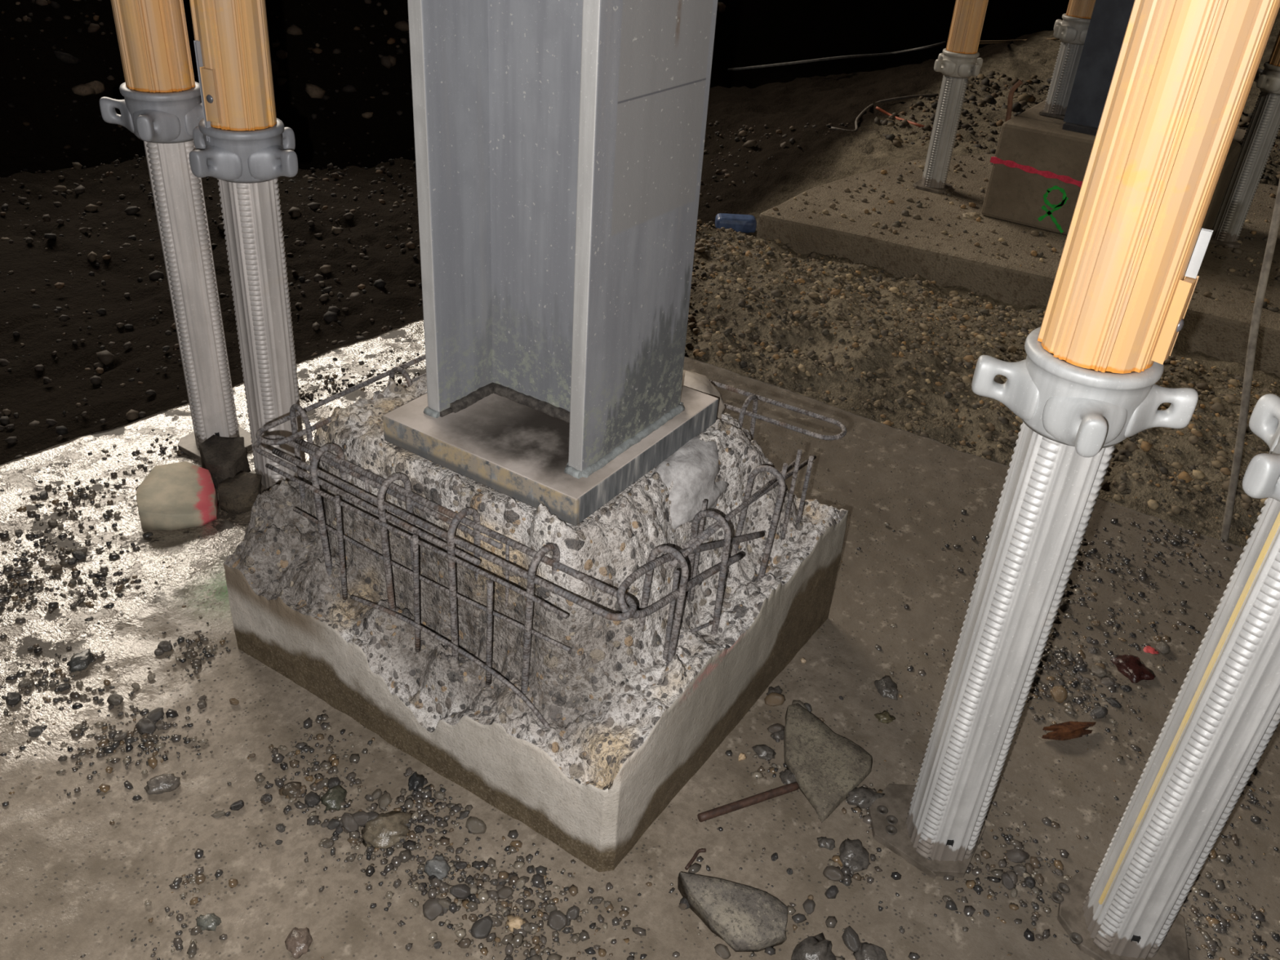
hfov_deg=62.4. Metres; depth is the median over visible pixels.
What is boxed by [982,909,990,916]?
pebble
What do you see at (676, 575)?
upright
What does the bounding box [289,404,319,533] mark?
hoop
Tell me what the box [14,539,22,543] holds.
pebble
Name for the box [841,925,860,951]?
pebble
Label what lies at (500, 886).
pebble
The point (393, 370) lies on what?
hoop
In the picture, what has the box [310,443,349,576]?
hoop
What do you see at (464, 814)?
pebble
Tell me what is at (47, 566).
pebble
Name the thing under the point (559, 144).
steel column
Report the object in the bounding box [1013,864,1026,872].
pebble
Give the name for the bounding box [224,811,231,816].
pebble
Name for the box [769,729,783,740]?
clod
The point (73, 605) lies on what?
pebble
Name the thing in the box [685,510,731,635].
hoop
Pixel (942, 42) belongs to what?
cable
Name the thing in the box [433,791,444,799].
pebble
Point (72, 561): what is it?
pebble
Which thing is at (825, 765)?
fragment
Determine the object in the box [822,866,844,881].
pebble
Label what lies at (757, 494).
rod
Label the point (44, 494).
pebble
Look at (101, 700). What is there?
pebble
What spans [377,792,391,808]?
pebble
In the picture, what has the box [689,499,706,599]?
upright
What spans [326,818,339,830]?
pebble
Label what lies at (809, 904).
pebble
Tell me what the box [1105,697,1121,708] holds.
pebble
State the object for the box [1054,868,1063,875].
pebble
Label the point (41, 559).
pebble
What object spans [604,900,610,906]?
pebble
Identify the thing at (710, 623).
rod
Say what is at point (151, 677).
pebble
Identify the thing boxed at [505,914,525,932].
pebble
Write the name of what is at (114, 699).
pebble
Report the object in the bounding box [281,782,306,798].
pebble
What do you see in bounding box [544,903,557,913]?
pebble
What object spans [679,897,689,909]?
pebble
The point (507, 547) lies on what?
upright
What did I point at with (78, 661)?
round stone
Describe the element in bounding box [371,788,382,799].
pebble
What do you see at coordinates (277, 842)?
pebble
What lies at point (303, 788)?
pebble
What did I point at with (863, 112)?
cable
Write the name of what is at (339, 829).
pebble
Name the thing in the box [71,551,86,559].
pebble
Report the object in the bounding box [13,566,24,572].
pebble
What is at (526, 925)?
pebble
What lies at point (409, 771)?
pebble
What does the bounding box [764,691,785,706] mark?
pebble
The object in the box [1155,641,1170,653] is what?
pebble
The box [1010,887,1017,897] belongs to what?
pebble
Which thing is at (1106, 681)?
pebble
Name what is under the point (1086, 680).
pebble
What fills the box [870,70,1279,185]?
gravel
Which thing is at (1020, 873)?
pebble
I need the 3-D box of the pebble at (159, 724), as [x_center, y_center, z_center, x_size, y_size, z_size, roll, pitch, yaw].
[-0.630,0.321,1.385,0.012,0.009,0.018,-9,35,-20]
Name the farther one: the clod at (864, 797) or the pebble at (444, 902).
the clod at (864, 797)
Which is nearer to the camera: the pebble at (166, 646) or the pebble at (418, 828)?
the pebble at (418, 828)
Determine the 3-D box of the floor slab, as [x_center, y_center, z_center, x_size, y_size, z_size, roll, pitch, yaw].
[0.213,0.875,0.853,4.207,0.270,3.145,22,36,26]
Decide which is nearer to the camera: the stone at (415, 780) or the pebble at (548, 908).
the pebble at (548, 908)
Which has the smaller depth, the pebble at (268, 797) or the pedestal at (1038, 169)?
the pebble at (268, 797)
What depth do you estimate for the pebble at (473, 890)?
1.20 m
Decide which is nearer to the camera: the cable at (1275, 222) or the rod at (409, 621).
the rod at (409, 621)
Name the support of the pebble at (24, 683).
on the floor slab
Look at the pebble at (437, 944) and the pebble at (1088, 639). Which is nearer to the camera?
the pebble at (437, 944)
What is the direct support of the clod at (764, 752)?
on the floor slab
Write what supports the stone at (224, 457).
on the floor slab
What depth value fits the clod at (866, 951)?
1.16 m
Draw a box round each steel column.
[382,0,718,525]
[1062,0,1134,135]
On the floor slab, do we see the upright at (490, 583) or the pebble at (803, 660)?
the pebble at (803, 660)
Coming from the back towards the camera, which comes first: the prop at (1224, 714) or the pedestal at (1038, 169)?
the pedestal at (1038, 169)
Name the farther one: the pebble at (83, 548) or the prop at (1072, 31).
the prop at (1072, 31)
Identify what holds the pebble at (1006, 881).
on the floor slab
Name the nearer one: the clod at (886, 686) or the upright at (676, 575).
the upright at (676, 575)
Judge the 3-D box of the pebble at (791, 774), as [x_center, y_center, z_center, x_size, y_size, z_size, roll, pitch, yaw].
[0.200,0.389,1.375,0.020,0.014,0.017,6,32,2]
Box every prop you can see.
[99,0,252,461]
[189,0,309,493]
[868,0,1279,879]
[913,0,988,193]
[1039,0,1095,119]
[1051,393,1279,959]
[1208,31,1279,248]
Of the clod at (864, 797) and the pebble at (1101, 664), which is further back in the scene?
the pebble at (1101, 664)
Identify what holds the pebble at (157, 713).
on the floor slab
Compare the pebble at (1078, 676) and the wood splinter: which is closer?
the wood splinter
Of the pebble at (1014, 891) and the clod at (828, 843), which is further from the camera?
the clod at (828, 843)
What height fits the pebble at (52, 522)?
0.010 m
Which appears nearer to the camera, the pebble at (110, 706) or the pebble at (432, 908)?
the pebble at (432, 908)
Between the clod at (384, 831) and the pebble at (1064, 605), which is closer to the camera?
the clod at (384, 831)
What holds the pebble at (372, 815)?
on the floor slab
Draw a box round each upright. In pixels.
[334,495,347,599]
[364,475,370,524]
[412,534,420,652]
[485,580,493,684]
[505,544,509,606]
[662,569,679,660]
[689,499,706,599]
[767,462,787,563]
[781,449,802,540]
[795,455,813,523]
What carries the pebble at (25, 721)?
on the floor slab
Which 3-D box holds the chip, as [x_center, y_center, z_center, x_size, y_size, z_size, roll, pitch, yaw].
[0.795,0.266,1.643,0.023,0.007,0.023,22,36,26]
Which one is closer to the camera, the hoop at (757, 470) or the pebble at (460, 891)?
the pebble at (460, 891)
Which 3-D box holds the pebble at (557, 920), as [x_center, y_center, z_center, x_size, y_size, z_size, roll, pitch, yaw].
[-0.091,0.491,1.177,0.022,0.014,0.024,9,32,8]
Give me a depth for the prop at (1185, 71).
0.92 m
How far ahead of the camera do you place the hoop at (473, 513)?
1.24 m
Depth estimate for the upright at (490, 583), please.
1.23 m
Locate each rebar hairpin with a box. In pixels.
[253,435,502,565]
[255,354,426,444]
[271,437,636,621]
[616,531,764,618]
[708,379,846,439]
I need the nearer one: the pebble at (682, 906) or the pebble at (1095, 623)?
the pebble at (682, 906)
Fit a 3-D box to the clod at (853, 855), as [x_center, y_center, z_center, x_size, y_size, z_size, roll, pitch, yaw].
[0.258,0.455,1.276,0.036,0.028,0.053,9,32,7]
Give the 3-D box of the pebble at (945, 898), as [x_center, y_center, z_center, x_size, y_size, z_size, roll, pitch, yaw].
[0.361,0.491,1.234,0.015,0.007,0.011,25,38,29]
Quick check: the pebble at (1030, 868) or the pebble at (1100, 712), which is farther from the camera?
the pebble at (1100, 712)
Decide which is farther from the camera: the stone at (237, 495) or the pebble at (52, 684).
the stone at (237, 495)
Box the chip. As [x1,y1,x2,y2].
[1142,645,1159,653]
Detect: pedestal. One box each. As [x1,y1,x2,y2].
[222,369,848,871]
[981,99,1246,262]
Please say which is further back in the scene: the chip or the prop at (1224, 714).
the chip
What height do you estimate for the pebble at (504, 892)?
0.011 m
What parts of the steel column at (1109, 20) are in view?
plate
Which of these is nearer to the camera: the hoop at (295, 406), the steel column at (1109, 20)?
the hoop at (295, 406)
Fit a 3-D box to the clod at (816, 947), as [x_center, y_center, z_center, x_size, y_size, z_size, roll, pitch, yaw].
[0.187,0.521,1.158,0.057,0.031,0.043,-10,35,-22]
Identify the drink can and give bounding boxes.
[715,213,756,233]
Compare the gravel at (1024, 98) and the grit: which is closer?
the grit
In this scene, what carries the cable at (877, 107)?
on the ground
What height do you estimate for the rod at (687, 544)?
0.030 m
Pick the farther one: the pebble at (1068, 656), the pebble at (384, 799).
the pebble at (1068, 656)
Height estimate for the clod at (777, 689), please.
0.014 m
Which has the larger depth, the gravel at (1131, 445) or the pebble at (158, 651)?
the gravel at (1131, 445)
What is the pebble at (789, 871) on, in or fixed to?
on the floor slab
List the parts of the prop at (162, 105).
handle, handle, handle, plate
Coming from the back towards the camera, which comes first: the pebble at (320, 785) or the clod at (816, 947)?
the pebble at (320, 785)
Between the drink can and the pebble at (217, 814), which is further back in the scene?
the drink can
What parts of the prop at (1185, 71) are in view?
plate, handle, handle, handle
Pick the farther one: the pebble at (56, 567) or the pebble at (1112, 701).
the pebble at (56, 567)
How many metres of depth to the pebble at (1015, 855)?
1.29 m
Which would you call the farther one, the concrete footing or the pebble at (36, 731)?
the concrete footing
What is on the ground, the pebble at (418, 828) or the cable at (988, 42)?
the cable at (988, 42)
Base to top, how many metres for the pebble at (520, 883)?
0.008 m
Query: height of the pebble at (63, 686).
0.010 m
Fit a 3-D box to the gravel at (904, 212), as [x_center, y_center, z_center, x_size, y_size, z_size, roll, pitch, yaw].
[1.995,-0.777,3.431,2.782,0.027,1.557,19,35,22]
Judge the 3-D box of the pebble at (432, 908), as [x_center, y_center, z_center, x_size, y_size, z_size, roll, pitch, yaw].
[-0.231,0.478,1.181,0.025,0.014,0.024,-22,41,-35]
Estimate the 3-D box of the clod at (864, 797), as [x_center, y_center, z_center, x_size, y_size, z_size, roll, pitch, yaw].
[0.287,0.408,1.355,0.044,0.023,0.040,22,36,26]
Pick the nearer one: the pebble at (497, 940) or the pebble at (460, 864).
the pebble at (497, 940)
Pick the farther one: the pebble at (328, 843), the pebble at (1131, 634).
the pebble at (1131, 634)
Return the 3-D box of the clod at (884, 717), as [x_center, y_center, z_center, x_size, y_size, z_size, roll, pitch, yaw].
[0.344,0.334,1.482,0.030,0.014,0.019,1,32,-5]
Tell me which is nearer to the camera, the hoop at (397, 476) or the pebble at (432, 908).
the pebble at (432, 908)
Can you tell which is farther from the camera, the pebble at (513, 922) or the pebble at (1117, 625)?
the pebble at (1117, 625)
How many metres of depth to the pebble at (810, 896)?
1.22 m
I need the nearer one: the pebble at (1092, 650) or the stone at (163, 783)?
the stone at (163, 783)
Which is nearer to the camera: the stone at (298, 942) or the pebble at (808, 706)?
the stone at (298, 942)
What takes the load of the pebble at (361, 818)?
on the floor slab
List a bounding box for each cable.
[727,41,946,71]
[831,93,938,131]
[875,106,931,129]
[978,37,1059,44]
[1220,178,1279,542]
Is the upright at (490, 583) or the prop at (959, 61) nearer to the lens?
the upright at (490, 583)
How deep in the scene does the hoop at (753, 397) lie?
1.54 m
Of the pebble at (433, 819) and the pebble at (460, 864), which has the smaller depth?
the pebble at (460, 864)
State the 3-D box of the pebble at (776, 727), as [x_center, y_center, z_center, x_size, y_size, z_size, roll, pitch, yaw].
[0.187,0.342,1.448,0.025,0.012,0.017,-20,40,-34]
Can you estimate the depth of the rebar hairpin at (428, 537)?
1.30 m
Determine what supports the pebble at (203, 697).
on the floor slab
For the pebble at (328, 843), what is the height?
0.008 m
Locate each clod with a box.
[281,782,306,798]
[320,785,346,810]
[360,810,413,848]
[751,744,776,760]
[766,685,782,695]
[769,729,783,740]
[779,768,795,784]
[791,932,835,959]
[817,836,835,849]
[839,838,869,871]
[846,786,884,808]
[853,942,887,959]
[874,675,897,700]
[874,710,895,724]
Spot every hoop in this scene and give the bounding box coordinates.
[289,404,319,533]
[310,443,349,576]
[377,472,415,612]
[389,366,412,386]
[446,507,480,660]
[520,542,559,693]
[639,545,688,666]
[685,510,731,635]
[733,465,785,581]
[737,394,757,439]
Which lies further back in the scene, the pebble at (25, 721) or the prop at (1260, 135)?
the prop at (1260, 135)
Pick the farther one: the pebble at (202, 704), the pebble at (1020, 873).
the pebble at (202, 704)
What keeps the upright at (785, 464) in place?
on the pedestal at (628, 730)
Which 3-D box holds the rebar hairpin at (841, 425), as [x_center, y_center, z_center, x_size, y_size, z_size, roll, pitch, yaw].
[0.069,-0.148,1.623,0.533,0.019,0.067,22,36,26]
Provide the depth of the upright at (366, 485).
1.34 m
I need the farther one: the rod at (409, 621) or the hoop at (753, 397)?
the hoop at (753, 397)
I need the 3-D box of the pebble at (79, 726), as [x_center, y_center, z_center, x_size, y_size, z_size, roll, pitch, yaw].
[-0.730,0.322,1.374,0.010,0.008,0.012,6,32,2]
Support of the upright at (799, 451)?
on the pedestal at (628, 730)
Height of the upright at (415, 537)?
0.182 m
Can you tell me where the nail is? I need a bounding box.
[684,848,706,870]
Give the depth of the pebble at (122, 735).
1.36 m
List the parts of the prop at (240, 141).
handle, handle, handle, plate, handle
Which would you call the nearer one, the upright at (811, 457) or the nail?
the nail
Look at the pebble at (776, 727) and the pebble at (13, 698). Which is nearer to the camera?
the pebble at (13, 698)
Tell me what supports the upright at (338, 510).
on the pedestal at (628, 730)
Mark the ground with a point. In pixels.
(748, 33)
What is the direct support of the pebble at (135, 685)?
on the floor slab
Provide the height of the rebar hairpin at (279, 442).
0.015 m
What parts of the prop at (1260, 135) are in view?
plate, handle, handle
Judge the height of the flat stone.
0.022 m
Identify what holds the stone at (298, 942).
on the floor slab
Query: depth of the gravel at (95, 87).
4.57 m
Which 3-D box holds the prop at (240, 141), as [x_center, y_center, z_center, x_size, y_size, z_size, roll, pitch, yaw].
[-0.552,-0.988,1.267,0.166,2.350,0.154,-9,34,-20]
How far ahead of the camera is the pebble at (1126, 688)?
1.56 m
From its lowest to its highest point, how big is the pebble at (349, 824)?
0.017 m
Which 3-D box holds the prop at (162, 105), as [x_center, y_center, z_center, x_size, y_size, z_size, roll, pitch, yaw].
[-0.711,-1.057,1.359,0.148,2.351,0.148,29,40,33]
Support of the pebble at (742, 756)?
on the floor slab
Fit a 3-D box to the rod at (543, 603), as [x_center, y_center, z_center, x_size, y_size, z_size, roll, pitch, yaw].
[-0.278,0.065,1.246,0.478,0.011,0.006,22,36,26]
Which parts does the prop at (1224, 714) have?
plate, handle, handle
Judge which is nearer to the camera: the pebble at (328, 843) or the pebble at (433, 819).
the pebble at (328, 843)
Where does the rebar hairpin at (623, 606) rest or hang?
attached to the hoop at (655, 552)
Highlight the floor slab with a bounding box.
[0,319,1279,959]
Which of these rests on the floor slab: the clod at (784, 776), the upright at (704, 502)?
the clod at (784, 776)
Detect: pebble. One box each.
[5,691,22,706]
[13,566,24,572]
[14,528,22,534]
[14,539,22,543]
[17,678,32,687]
[19,556,29,562]
[22,719,28,724]
[28,725,43,737]
[37,531,44,536]
[37,557,45,562]
[40,490,48,498]
[42,564,51,569]
[47,518,57,525]
[48,681,57,687]
[49,564,62,571]
[57,523,63,528]
[57,683,70,692]
[64,547,72,551]
[67,557,76,564]
[69,578,76,584]
[70,602,77,608]
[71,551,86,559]
[73,723,82,728]
[75,546,88,553]
[97,697,103,703]
[106,693,124,706]
[108,704,114,710]
[112,731,128,741]
[131,682,139,688]
[135,718,156,734]
[146,706,164,720]
[147,673,155,680]
[154,648,164,655]
[155,720,164,729]
[157,640,173,652]
[196,699,206,709]
[198,695,206,700]
[212,810,225,817]
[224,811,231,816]
[229,697,239,705]
[229,800,244,810]
[247,753,255,758]
[259,793,272,802]
[275,823,284,832]
[275,840,282,844]
[300,784,306,793]
[304,791,320,808]
[315,780,324,789]
[320,821,328,827]
[322,838,333,848]
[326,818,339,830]
[327,777,340,788]
[335,825,342,834]
[341,813,359,832]
[351,811,368,826]
[363,811,379,827]
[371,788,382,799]
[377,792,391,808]
[404,822,410,828]
[405,767,413,775]
[413,825,425,833]
[422,897,444,920]
[426,827,434,833]
[427,813,435,823]
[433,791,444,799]
[433,941,441,948]
[438,897,451,911]
[443,907,447,913]
[448,884,471,899]
[454,861,466,870]
[458,809,470,819]
[465,816,486,834]
[470,887,477,893]
[470,916,493,938]
[480,866,484,872]
[493,937,500,942]
[495,884,503,890]
[497,885,513,899]
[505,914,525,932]
[515,878,524,889]
[523,922,530,933]
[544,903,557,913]
[546,910,567,930]
[566,906,579,919]
[591,896,604,904]
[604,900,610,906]
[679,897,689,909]
[679,902,687,910]
[714,943,730,959]
[737,752,746,761]
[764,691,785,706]
[767,723,784,733]
[771,763,777,768]
[771,852,777,861]
[786,867,792,875]
[789,772,796,782]
[791,700,807,710]
[800,657,806,663]
[802,898,815,914]
[804,702,812,712]
[808,894,813,899]
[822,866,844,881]
[824,885,838,898]
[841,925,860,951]
[942,895,954,902]
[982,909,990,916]
[1000,872,1016,889]
[1004,848,1027,863]
[1004,871,1017,884]
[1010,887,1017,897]
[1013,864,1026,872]
[1016,871,1026,876]
[1024,862,1034,873]
[1024,875,1035,888]
[1034,873,1044,884]
[1051,685,1067,702]
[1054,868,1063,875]
[1058,680,1065,685]
[1059,600,1069,609]
[1066,655,1074,661]
[1075,673,1083,681]
[1081,684,1091,689]
[1082,676,1091,684]
[1085,636,1093,643]
[1088,646,1097,653]
[1088,706,1107,718]
[1090,620,1100,626]
[1090,664,1106,678]
[1094,662,1106,669]
[1100,676,1115,686]
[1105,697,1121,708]
[1114,623,1120,628]
[1120,684,1132,692]
[1128,631,1136,637]
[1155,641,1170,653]
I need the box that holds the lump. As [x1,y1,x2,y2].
[1110,654,1155,683]
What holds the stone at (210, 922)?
on the floor slab
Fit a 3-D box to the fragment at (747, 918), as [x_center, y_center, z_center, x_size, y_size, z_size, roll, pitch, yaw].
[0.101,0.487,1.184,0.129,0.031,0.071,8,32,7]
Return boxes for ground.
[0,0,1279,547]
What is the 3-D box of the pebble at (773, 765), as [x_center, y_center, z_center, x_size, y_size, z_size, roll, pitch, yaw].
[0.177,0.377,1.394,0.009,0.004,0.006,23,37,27]
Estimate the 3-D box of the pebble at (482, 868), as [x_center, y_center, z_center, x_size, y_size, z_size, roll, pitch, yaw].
[-0.184,0.453,1.230,0.005,0.004,0.007,6,32,3]
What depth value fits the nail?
1.26 m
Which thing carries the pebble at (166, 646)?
on the floor slab
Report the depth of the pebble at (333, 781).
1.32 m
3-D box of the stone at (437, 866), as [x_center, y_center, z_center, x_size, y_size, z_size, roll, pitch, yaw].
[-0.234,0.449,1.226,0.032,0.023,0.029,22,36,26]
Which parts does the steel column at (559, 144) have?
plate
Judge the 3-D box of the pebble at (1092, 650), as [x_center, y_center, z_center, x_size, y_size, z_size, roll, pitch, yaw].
[0.700,0.264,1.633,0.015,0.010,0.014,-9,35,-20]
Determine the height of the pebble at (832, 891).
0.012 m
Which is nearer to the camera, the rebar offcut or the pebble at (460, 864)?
the pebble at (460, 864)
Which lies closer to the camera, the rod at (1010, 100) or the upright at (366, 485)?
the upright at (366, 485)
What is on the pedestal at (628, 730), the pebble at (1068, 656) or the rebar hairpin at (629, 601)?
the rebar hairpin at (629, 601)
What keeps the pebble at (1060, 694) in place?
on the floor slab
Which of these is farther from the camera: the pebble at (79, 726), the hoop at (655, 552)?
the pebble at (79, 726)
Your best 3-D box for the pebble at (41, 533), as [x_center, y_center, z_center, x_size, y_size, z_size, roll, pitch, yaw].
[-0.975,0.088,1.716,0.009,0.007,0.011,16,34,18]
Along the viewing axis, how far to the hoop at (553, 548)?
1.19 m
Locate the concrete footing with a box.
[756,153,1279,377]
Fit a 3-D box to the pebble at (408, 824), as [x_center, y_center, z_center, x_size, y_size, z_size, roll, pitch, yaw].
[-0.284,0.417,1.274,0.014,0.009,0.011,-13,36,-26]
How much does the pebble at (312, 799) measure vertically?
0.014 m
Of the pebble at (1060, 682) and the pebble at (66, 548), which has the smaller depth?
the pebble at (1060, 682)
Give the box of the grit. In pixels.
[0,334,1279,959]
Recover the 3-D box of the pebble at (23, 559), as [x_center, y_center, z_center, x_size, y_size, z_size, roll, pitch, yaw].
[-0.966,0.126,1.658,0.014,0.008,0.009,7,32,4]
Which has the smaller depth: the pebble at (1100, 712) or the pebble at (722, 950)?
the pebble at (722, 950)
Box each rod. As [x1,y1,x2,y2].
[265,463,568,618]
[293,507,571,652]
[350,595,551,728]
[668,459,795,568]
[677,620,712,639]
[681,454,816,549]
[1004,80,1022,121]
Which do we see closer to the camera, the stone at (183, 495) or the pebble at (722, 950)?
the pebble at (722, 950)
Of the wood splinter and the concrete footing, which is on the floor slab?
the wood splinter
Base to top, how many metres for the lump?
0.021 m
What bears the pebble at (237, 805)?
on the floor slab
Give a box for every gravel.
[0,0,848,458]
[15,0,725,127]
[684,219,1279,539]
[772,155,1279,321]
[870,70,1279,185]
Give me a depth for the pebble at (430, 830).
1.27 m
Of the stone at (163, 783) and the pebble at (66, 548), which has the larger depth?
the pebble at (66, 548)
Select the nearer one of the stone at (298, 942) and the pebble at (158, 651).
the stone at (298, 942)
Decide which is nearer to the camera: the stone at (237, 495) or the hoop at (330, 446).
the hoop at (330, 446)
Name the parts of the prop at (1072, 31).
plate, handle, handle, handle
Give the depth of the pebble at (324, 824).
1.27 m
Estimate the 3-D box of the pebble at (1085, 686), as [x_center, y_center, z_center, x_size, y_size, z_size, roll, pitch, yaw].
[0.660,0.306,1.562,0.014,0.008,0.010,5,32,2]
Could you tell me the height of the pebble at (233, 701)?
0.008 m
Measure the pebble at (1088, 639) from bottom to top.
0.006 m
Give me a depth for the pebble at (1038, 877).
1.26 m
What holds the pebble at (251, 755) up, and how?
on the floor slab
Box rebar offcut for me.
[697,781,799,822]
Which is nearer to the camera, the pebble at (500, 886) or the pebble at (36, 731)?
the pebble at (500, 886)
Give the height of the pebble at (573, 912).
0.011 m
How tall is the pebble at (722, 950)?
0.010 m
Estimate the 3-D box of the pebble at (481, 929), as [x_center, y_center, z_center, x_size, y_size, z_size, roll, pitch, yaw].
[-0.174,0.493,1.163,0.024,0.020,0.020,6,32,2]
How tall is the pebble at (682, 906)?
0.006 m
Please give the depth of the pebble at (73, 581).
1.62 m
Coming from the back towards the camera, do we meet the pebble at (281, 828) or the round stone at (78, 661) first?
the round stone at (78, 661)
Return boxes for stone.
[66,648,93,671]
[136,461,218,530]
[143,773,180,795]
[195,912,221,931]
[199,434,250,488]
[217,471,262,515]
[284,927,312,959]
[408,771,424,791]
[423,853,450,879]
[962,211,982,219]
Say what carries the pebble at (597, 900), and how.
on the floor slab
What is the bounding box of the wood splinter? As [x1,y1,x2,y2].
[1041,721,1095,740]
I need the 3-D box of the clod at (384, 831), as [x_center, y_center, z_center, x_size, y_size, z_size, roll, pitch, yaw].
[-0.301,0.418,1.268,0.050,0.026,0.067,22,36,26]
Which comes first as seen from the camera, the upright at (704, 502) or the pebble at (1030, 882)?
the pebble at (1030, 882)
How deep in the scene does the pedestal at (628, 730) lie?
1.32 m
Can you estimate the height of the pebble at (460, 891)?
0.020 m
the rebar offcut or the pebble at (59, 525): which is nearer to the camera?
the rebar offcut
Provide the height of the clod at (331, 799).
0.019 m
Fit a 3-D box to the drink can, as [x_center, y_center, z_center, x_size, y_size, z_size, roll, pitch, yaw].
[0.319,-0.854,3.517,0.135,0.050,0.070,2,32,-3]
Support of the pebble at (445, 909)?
on the floor slab
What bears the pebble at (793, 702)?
on the floor slab
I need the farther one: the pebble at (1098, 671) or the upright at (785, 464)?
the pebble at (1098, 671)
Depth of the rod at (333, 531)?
1.28 m
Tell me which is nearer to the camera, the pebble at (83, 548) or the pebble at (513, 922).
the pebble at (513, 922)
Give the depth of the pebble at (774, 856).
1.27 m
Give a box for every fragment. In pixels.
[677,871,787,951]
[783,703,872,822]
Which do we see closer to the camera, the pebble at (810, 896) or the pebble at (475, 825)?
the pebble at (810, 896)
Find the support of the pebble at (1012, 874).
on the floor slab
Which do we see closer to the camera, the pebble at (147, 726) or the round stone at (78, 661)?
the pebble at (147, 726)

